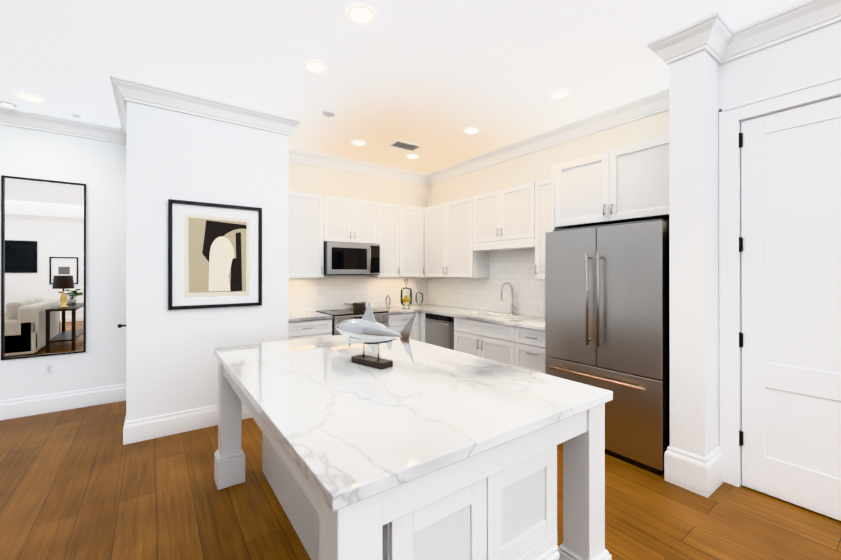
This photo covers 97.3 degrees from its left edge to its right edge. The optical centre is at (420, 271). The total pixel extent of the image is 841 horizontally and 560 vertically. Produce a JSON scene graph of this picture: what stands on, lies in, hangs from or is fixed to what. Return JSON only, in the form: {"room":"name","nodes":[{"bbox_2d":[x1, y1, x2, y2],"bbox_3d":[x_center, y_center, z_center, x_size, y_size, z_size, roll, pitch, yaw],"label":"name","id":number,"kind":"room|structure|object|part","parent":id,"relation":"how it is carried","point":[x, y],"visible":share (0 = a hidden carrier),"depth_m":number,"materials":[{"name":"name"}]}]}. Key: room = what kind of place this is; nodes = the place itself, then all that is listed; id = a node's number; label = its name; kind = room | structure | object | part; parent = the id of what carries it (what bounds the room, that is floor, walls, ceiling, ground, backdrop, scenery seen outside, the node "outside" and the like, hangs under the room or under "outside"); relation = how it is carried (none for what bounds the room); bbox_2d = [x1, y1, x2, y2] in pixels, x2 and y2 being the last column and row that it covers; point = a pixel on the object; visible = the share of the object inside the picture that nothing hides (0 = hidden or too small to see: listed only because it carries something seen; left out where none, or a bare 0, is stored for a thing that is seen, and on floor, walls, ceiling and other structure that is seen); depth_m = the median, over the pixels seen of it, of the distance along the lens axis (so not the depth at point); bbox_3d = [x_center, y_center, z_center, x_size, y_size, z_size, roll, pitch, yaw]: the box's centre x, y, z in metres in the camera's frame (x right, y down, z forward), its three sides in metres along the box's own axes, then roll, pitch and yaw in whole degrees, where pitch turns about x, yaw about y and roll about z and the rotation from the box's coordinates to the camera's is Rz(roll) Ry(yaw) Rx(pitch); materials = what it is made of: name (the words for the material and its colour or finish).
{"room":"kitchen","nodes":[
{"label":"kitchen","id":0,"kind":"room"},
{"bbox_2d":[0,124,126,400],"bbox_3d":[-5.262,-0.071,2.829,4.850,3.040,0.130,0,0,-36],"label":"wall","id":1,"kind":"structure","parent":0,"point":[98,168],"depth_m":3.87,"materials":[{"name":"white paint"}]},
{"bbox_3d":[-3.842,-0.038,3.793,0.615,1.804,0.029,0,0,-36],"label":"wall-hung mirror","id":2,"kind":"part","parent":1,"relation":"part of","materials":[{"name":"clear mirror"}]},
{"bbox_2d":[44,364,53,375],"bbox_3d":[-3.829,1.010,3.815,0.070,0.115,0.007,0,0,-36],"label":"electrical outlet plate","id":3,"kind":"object","parent":1,"relation":"attached to","point":[48,369],"visible":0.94,"depth_m":3.80,"materials":[{"name":"white plastic"}]},
{"bbox_2d":[0,106,119,142],"bbox_3d":[-5.122,-1.516,2.825,4.630,0.150,0.104,0,0,-36],"label":"crown molding","id":4,"kind":"structure","parent":1,"relation":"attached to","point":[9,116],"depth_m":3.81,"materials":[{"name":"white wood"}]},
{"bbox_2d":[0,383,125,419],"bbox_3d":[-5.183,1.355,2.828,4.720,0.188,0.020,0,0,-36],"label":"baseboard","id":5,"kind":"structure","parent":1,"relation":"attached to","point":[54,402],"depth_m":3.85,"materials":[{"name":"white wood"}]},
{"bbox_2d":[126,101,288,420],"bbox_3d":[-2.364,-0.069,4.104,1.340,3.040,1.460,0,0,-36],"label":"wall","id":6,"kind":"structure","parent":0,"point":[171,362],"depth_m":3.37,"materials":[{"name":"white paint"}]},
{"bbox_2d":[115,100,126,143],"bbox_3d":[-2.888,-1.515,3.598,0.104,0.150,1.230,0,0,-36],"label":"crown molding","id":7,"kind":"structure","parent":6,"relation":"attached to","point":[121,132],"depth_m":3.79,"materials":[{"name":"white wood"}]},
{"bbox_2d":[123,395,125,444],"bbox_3d":[-2.871,1.356,3.643,0.020,0.188,1.350,0,0,-36],"label":"baseboard","id":8,"kind":"structure","parent":6,"relation":"attached to","point":[124,395],"depth_m":3.09,"materials":[{"name":"white wood"}]},
{"bbox_2d":[124,403,251,444],"bbox_3d":[-1.914,1.356,3.514,1.340,0.188,0.020,0,0,-36],"label":"baseboard","id":9,"kind":"structure","parent":6,"relation":"attached to","point":[142,429],"depth_m":3.29,"materials":[{"name":"white wood"}]},
{"bbox_2d":[109,74,301,135],"bbox_3d":[-1.906,-1.515,3.473,1.548,0.150,0.104,0,0,-36],"label":"crown molding","id":10,"kind":"structure","parent":6,"relation":"attached to","point":[126,89],"depth_m":3.37,"materials":[{"name":"white wood"}]},
{"bbox_2d":[168,199,261,309],"bbox_3d":[-1.918,-0.150,3.505,0.780,0.980,0.033,0,0,-36],"label":"picture frame","id":11,"kind":"object","parent":6,"relation":"attached to","point":[214,255],"visible":1,"depth_m":3.48,"materials":[{"name":"black"}]},
{"bbox_2d":[289,162,427,312],"bbox_3d":[-1.020,-0.067,5.657,2.660,3.040,0.520,0,0,-36],"label":"wall","id":12,"kind":"structure","parent":0,"point":[304,178],"depth_m":5.38,"materials":[{"name":"white paint"}]},
{"bbox_2d":[288,191,323,277],"bbox_3d":[-1.565,-0.453,4.731,0.684,1.070,0.320,0,0,-36],"label":"upper cabinet","id":13,"kind":"object","parent":12,"relation":"attached to","point":[305,210],"depth_m":4.63,"materials":[{"name":"white wood"}]},
{"bbox_2d":[324,195,371,243],"bbox_3d":[-1.018,-0.690,5.127,0.786,0.595,0.320,0,0,-36],"label":"upper cabinet","id":14,"kind":"object","parent":12,"relation":"attached to","point":[345,219],"depth_m":4.97,"materials":[{"name":"white wood"}]},
{"bbox_2d":[324,241,379,274],"bbox_3d":[-0.972,-0.169,5.064,0.768,0.433,0.470,0,0,-36],"label":"microwave","id":15,"kind":"object","parent":14,"relation":"attached to","point":[345,258],"visible":0.98,"depth_m":4.88,"materials":[{"name":"silver metal"}]},
{"bbox_2d":[288,275,427,312],"bbox_3d":[-0.919,0.095,5.401,2.520,0.884,0.009,0,0,-36],"label":"tile backsplash","id":16,"kind":"structure","parent":12,"relation":"attached to","point":[330,292],"depth_m":5.31,"materials":[{"name":"white tile"}]},
{"bbox_2d":[289,148,427,183],"bbox_3d":[-0.930,-1.512,5.340,2.430,0.150,0.104,0,0,-36],"label":"crown molding","id":17,"kind":"structure","parent":12,"relation":"attached to","point":[295,155],"depth_m":5.31,"materials":[{"name":"white wood"}]},
{"bbox_2d":[367,201,395,276],"bbox_3d":[-0.549,-0.452,5.466,0.492,1.070,0.320,0,0,-36],"label":"upper cabinet","id":18,"kind":"object","parent":12,"relation":"attached to","point":[383,214],"depth_m":5.31,"materials":[{"name":"white wood"}]},
{"bbox_2d":[396,204,423,276],"bbox_3d":[-0.218,-0.452,5.668,0.525,1.070,0.380,0,0,-36],"label":"upper cabinet","id":19,"kind":"object","parent":12,"relation":"attached to","point":[409,219],"depth_m":5.56,"materials":[{"name":"white wood"}]},
{"bbox_2d":[0,0,803,173],"bbox_3d":[-0.819,-1.646,0.189,8.950,0.100,9.620,0,0,-36],"label":"ceiling","id":20,"kind":"structure","parent":0,"point":[434,78],"depth_m":2.79,"materials":[{"name":"white paint"}]},
{"bbox_2d":[0,100,17,106],"bbox_3d":[-3.905,-1.581,3.498,0.136,0.016,0.136,0,0,-36],"label":"smoke detector","id":21,"kind":"object","parent":20,"relation":"attached to","point":[7,103],"visible":1,"depth_m":3.48,"materials":[{"name":"white plastic"}]},
{"bbox_2d":[16,93,43,102],"bbox_3d":[-3.563,-1.583,3.377,0.180,0.010,0.180,0,0,-36],"label":"recessed light","id":22,"kind":"object","parent":20,"relation":"in","point":[29,97],"visible":0.98,"depth_m":3.36,"materials":[{"name":"white"}]},
{"bbox_2d":[304,60,327,73],"bbox_3d":[-0.813,-1.584,2.870,0.180,0.010,0.180,0,0,-36],"label":"recessed light","id":23,"kind":"object","parent":20,"relation":"in","point":[314,66],"visible":1,"depth_m":2.86,"materials":[{"name":"white"}]},
{"bbox_2d":[322,109,335,116],"bbox_3d":[-0.912,-1.573,3.680,0.132,0.033,0.132,0,0,-36],"label":"smoke detector","id":24,"kind":"object","parent":20,"relation":"attached to","point":[328,112],"visible":1,"depth_m":3.64,"materials":[{"name":"white plastic"}]},
{"bbox_2d":[351,140,365,145],"bbox_3d":[-0.763,-1.582,4.551,0.180,0.010,0.180,0,0,-36],"label":"recessed light","id":25,"kind":"object","parent":20,"relation":"in","point":[358,142],"visible":0.96,"depth_m":4.53,"materials":[{"name":"white"}]},
{"bbox_2d":[346,4,375,24],"bbox_3d":[-0.367,-1.585,2.288,0.180,0.010,0.180,0,0,-36],"label":"recessed light","id":26,"kind":"object","parent":20,"relation":"in","point":[360,14],"visible":1,"depth_m":2.28,"materials":[{"name":"white plastic"}]},
{"bbox_2d":[388,140,422,151],"bbox_3d":[-0.191,-1.582,4.661,0.380,0.011,0.230,0,0,-36],"label":"ceiling vent","id":27,"kind":"object","parent":20,"relation":"in","point":[399,144],"visible":1,"depth_m":4.65,"materials":[{"name":"white metal"}]},
{"bbox_2d":[406,154,418,158],"bbox_3d":[-0.110,-1.581,5.085,0.180,0.010,0.180,0,0,-36],"label":"recessed light","id":28,"kind":"object","parent":20,"relation":"in","point":[412,156],"visible":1,"depth_m":5.07,"materials":[{"name":"white plastic"}]},
{"bbox_2d":[463,128,478,133],"bbox_3d":[0.571,-1.582,4.167,0.180,0.010,0.180,0,0,-36],"label":"recessed light","id":29,"kind":"object","parent":20,"relation":"in","point":[471,130],"visible":0.98,"depth_m":4.15,"materials":[{"name":"white"}]},
{"bbox_2d":[549,89,570,98],"bbox_3d":[1.244,-1.584,3.307,0.180,0.010,0.180,0,0,-36],"label":"recessed light","id":30,"kind":"object","parent":20,"relation":"in","point":[560,94],"visible":0.98,"depth_m":3.30,"materials":[{"name":"white plastic"}]},
{"bbox_2d":[0,401,840,559],"bbox_3d":[-0.819,1.494,0.184,8.950,0.100,9.620,0,0,-36],"label":"floor","id":31,"kind":"structure","parent":0,"point":[83,483],"depth_m":2.25,"materials":[{"name":"brown wood"}]},
{"bbox_2d":[288,318,332,339],"bbox_3d":[-1.511,1.015,4.603,0.624,0.874,0.603,0,0,-36],"label":"base cabinet","id":32,"kind":"object","parent":31,"relation":"on","point":[296,330],"depth_m":4.38,"materials":[{"name":"white wood"}]},
{"bbox_2d":[288,311,331,321],"bbox_3d":[-1.502,0.558,4.592,0.624,0.040,0.632,0,0,-36],"label":"countertop","id":33,"kind":"structure","parent":32,"relation":"on","point":[312,316],"depth_m":4.43,"materials":[{"name":"white stone"}]},
{"bbox_2d":[316,307,388,335],"bbox_3d":[-0.905,0.991,4.969,0.772,0.923,0.695,0,0,-36],"label":"range","id":34,"kind":"object","parent":31,"relation":"on","point":[380,316],"visible":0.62,"depth_m":4.79,"materials":[{"name":"silver metal"}]},
{"bbox_2d":[344,302,365,309],"bbox_3d":[-0.929,0.480,5.185,0.346,0.098,0.188,0,0,-36],"label":"saucepan","id":35,"kind":"object","parent":34,"relation":"on","point":[359,305],"visible":1,"depth_m":5.15,"materials":[{"name":"silver metal"}]},
{"bbox_2d":[388,314,419,340],"bbox_3d":[-0.414,1.016,5.397,0.512,0.874,0.603,0,0,-36],"label":"base cabinet","id":36,"kind":"object","parent":31,"relation":"on","point":[398,322],"depth_m":5.17,"materials":[{"name":"white wood"}]},
{"bbox_2d":[373,306,419,313],"bbox_3d":[-0.405,0.559,5.387,0.514,0.040,0.632,0,0,-36],"label":"countertop","id":37,"kind":"structure","parent":36,"relation":"on","point":[393,309],"depth_m":5.26,"materials":[{"name":"white stone"}]},
{"bbox_2d":[214,355,612,559],"bbox_3d":[-0.293,1.010,2.117,1.309,0.874,2.102,0,0,-36],"label":"kitchen island","id":38,"kind":"object","parent":31,"relation":"on","point":[498,501],"depth_m":1.35,"materials":[{"name":"wood"}]},
{"bbox_2d":[214,335,612,506],"bbox_3d":[-0.293,0.553,2.117,1.317,0.040,2.110,0,0,-36],"label":"island countertop","id":39,"kind":"structure","parent":38,"relation":"on","point":[356,429],"depth_m":1.50,"materials":[{"name":"white stone"}]},
{"bbox_2d":[335,302,415,369],"bbox_3d":[-0.284,0.354,2.119,0.179,0.356,0.653,0,0,-36],"label":"fish sculpture","id":40,"kind":"object","parent":39,"relation":"on","point":[367,329],"visible":1,"depth_m":2.09,"materials":[{"name":"grey metal"}]},
{"bbox_2d":[420,314,443,342],"bbox_3d":[0.099,1.017,5.692,0.600,0.874,0.727,0,0,-36],"label":"base cabinet","id":41,"kind":"object","parent":31,"relation":"on","point":[422,316],"depth_m":5.28,"materials":[{"name":"white wood"}]},
{"bbox_2d":[424,313,454,349],"bbox_3d":[0.455,1.018,5.124,0.635,0.868,0.600,0,0,-36],"label":"dishwasher","id":42,"kind":"object","parent":31,"relation":"on","point":[439,330],"visible":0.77,"depth_m":4.94,"materials":[{"name":"silver metal"}]},
{"bbox_2d":[454,318,507,363],"bbox_3d":[0.955,1.015,4.505,0.603,0.874,0.980,0,0,-36],"label":"base cabinet","id":43,"kind":"object","parent":31,"relation":"on","point":[487,340],"depth_m":4.31,"materials":[{"name":"white wood"}]},
{"bbox_2d":[412,304,544,329],"bbox_3d":[0.690,0.558,4.847,0.632,0.040,2.790,0,0,-36],"label":"countertop","id":44,"kind":"structure","parent":43,"relation":"on","point":[529,322],"depth_m":4.53,"materials":[{"name":"white stone"}]},
{"bbox_2d":[386,278,411,308],"bbox_3d":[-0.314,0.318,5.440,0.394,0.440,0.169,0,0,18],"label":"jar","id":45,"kind":"object","parent":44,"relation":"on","point":[405,299],"depth_m":5.42,"materials":[{"name":"clear glass"}]},
{"bbox_2d":[415,288,422,306],"bbox_3d":[-0.018,0.393,5.740,0.123,0.290,0.123,0,0,-42],"label":"jar","id":46,"kind":"object","parent":44,"relation":"on","point":[419,298],"depth_m":5.75,"materials":[{"name":"clear glass"}]},
{"bbox_2d":[480,314,503,317],"bbox_3d":[0.941,0.681,4.482,0.408,0.230,0.688,0,0,-36],"label":"sink","id":47,"kind":"object","parent":44,"relation":"in","point":[481,315],"depth_m":4.76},
{"bbox_2d":[500,282,515,313],"bbox_3d":[1.084,0.335,4.570,0.236,0.406,0.086,0,0,-36],"label":"faucet","id":48,"kind":"object","parent":44,"relation":"on","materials":[{"name":"silver metal"}]},
{"bbox_2d":[508,326,545,373],"bbox_3d":[1.364,1.014,3.941,0.603,0.874,0.533,0,0,-36],"label":"base cabinet","id":49,"kind":"object","parent":31,"relation":"on","point":[513,339],"depth_m":3.80,"materials":[{"name":"white wood"}]},
{"bbox_2d":[545,219,669,474],"bbox_3d":[1.706,0.534,3.188,0.858,1.830,0.955,0,0,-36],"label":"refrigerator","id":50,"kind":"object","parent":31,"relation":"on","point":[607,323],"visible":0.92,"depth_m":2.83,"materials":[{"name":"silver metal"}]},
{"bbox_2d":[428,110,668,316],"bbox_3d":[1.300,-0.068,4.636,0.100,3.040,3.855,0,0,-36],"label":"wall","id":51,"kind":"structure","parent":0,"point":[529,168],"depth_m":4.37,"materials":[{"name":"white paint"}]},
{"bbox_2d":[424,202,447,276],"bbox_3d":[0.327,-0.452,5.550,0.380,1.070,0.609,0,0,-36],"label":"upper cabinet","id":52,"kind":"object","parent":51,"relation":"attached to","point":[436,216],"depth_m":5.47,"materials":[{"name":"white wood"}]},
{"bbox_2d":[448,197,489,277],"bbox_3d":[0.652,-0.453,5.154,0.319,1.070,0.654,0,0,-36],"label":"upper cabinet","id":53,"kind":"object","parent":51,"relation":"attached to","point":[462,238],"depth_m":5.01,"materials":[{"name":"white wood"}]},
{"bbox_2d":[428,249,544,316],"bbox_3d":[0.952,0.094,5.020,0.010,0.884,2.822,0,0,-36],"label":"tile backsplash","id":54,"kind":"structure","parent":51,"relation":"attached to","point":[515,269],"depth_m":4.87,"materials":[{"name":"white tile"}]},
{"bbox_2d":[472,183,527,250],"bbox_3d":[1.094,-0.631,4.544,0.319,0.715,0.973,0,0,-36],"label":"upper cabinet","id":55,"kind":"object","parent":51,"relation":"attached to","point":[499,217],"depth_m":4.45,"materials":[{"name":"white wood"}]},
{"bbox_2d":[528,175,552,278],"bbox_3d":[1.486,-0.454,4.001,0.319,1.070,0.485,0,0,-36],"label":"upper cabinet","id":56,"kind":"object","parent":51,"relation":"attached to","point":[539,192],"depth_m":4.01,"materials":[{"name":"white wood"}]},
{"bbox_2d":[424,88,668,184],"bbox_3d":[1.217,-1.514,4.579,0.104,0.150,3.855,0,0,-36],"label":"crown molding","id":57,"kind":"structure","parent":51,"relation":"attached to","point":[657,102],"depth_m":4.05,"materials":[{"name":"white wood"}]},
{"bbox_2d":[552,135,668,230],"bbox_3d":[1.826,-0.716,3.275,0.619,0.590,1.025,0,0,-36],"label":"upper cabinet","id":58,"kind":"object","parent":51,"relation":"attached to","point":[630,183],"depth_m":3.06,"materials":[{"name":"white wood"}]},
{"bbox_2d":[646,34,691,65],"bbox_3d":[1.932,-1.517,2.780,0.794,0.150,0.104,0,0,-36],"label":"crown molding","id":59,"kind":"structure","parent":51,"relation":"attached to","point":[666,48],"depth_m":2.52,"materials":[{"name":"white wood"}]},
{"bbox_2d":[720,21,840,324],"bbox_3d":[3.586,-0.075,0.612,0.120,3.040,4.945,0,0,-36],"label":"wall","id":60,"kind":"structure","parent":0,"point":[806,59],"depth_m":2.33,"materials":[{"name":"white paint"}]},
{"bbox_2d":[669,50,719,457],"bbox_3d":[2.156,-0.072,2.753,0.920,3.040,0.200,0,0,-36],"label":"pilaster","id":61,"kind":"object","parent":60,"relation":"attached to","point":[694,93],"visible":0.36,"depth_m":2.48,"materials":[{"name":"white paint"}]},
{"bbox_2d":[700,446,723,497],"bbox_3d":[1.962,1.328,2.472,0.328,0.240,0.024,0,0,-36],"label":"baseboard","id":62,"kind":"structure","parent":60,"relation":"attached to","point":[700,475],"depth_m":2.42,"materials":[{"name":"white wood"}]},
{"bbox_2d":[692,11,735,60],"bbox_3d":[1.903,-1.517,2.384,0.284,0.150,0.104,0,0,-36],"label":"crown molding","id":63,"kind":"structure","parent":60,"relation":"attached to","point":[717,38],"depth_m":2.39,"materials":[{"name":"white wood"}]},
{"bbox_2d":[716,0,840,64],"bbox_3d":[3.453,-1.520,0.591,0.124,0.150,4.825,0,0,-36],"label":"crown molding","id":64,"kind":"structure","parent":60,"relation":"attached to","point":[806,16],"depth_m":2.27,"materials":[{"name":"white wood"}]},
{"bbox_2d":[719,75,840,486],"bbox_3d":[2.450,0.163,2.138,0.128,2.569,1.137,0,0,-36],"label":"door frame","id":65,"kind":"structure","parent":60,"relation":"attached to","point":[731,118],"depth_m":2.51,"materials":[{"name":"white wood"}]},
{"bbox_2d":[739,96,840,520],"bbox_3d":[2.415,0.213,2.119,0.100,2.445,0.923,0,0,-36],"label":"door","id":66,"kind":"structure","parent":60,"relation":"in","point":[790,333],"depth_m":2.29,"materials":[{"name":"white paint"}]}
]}

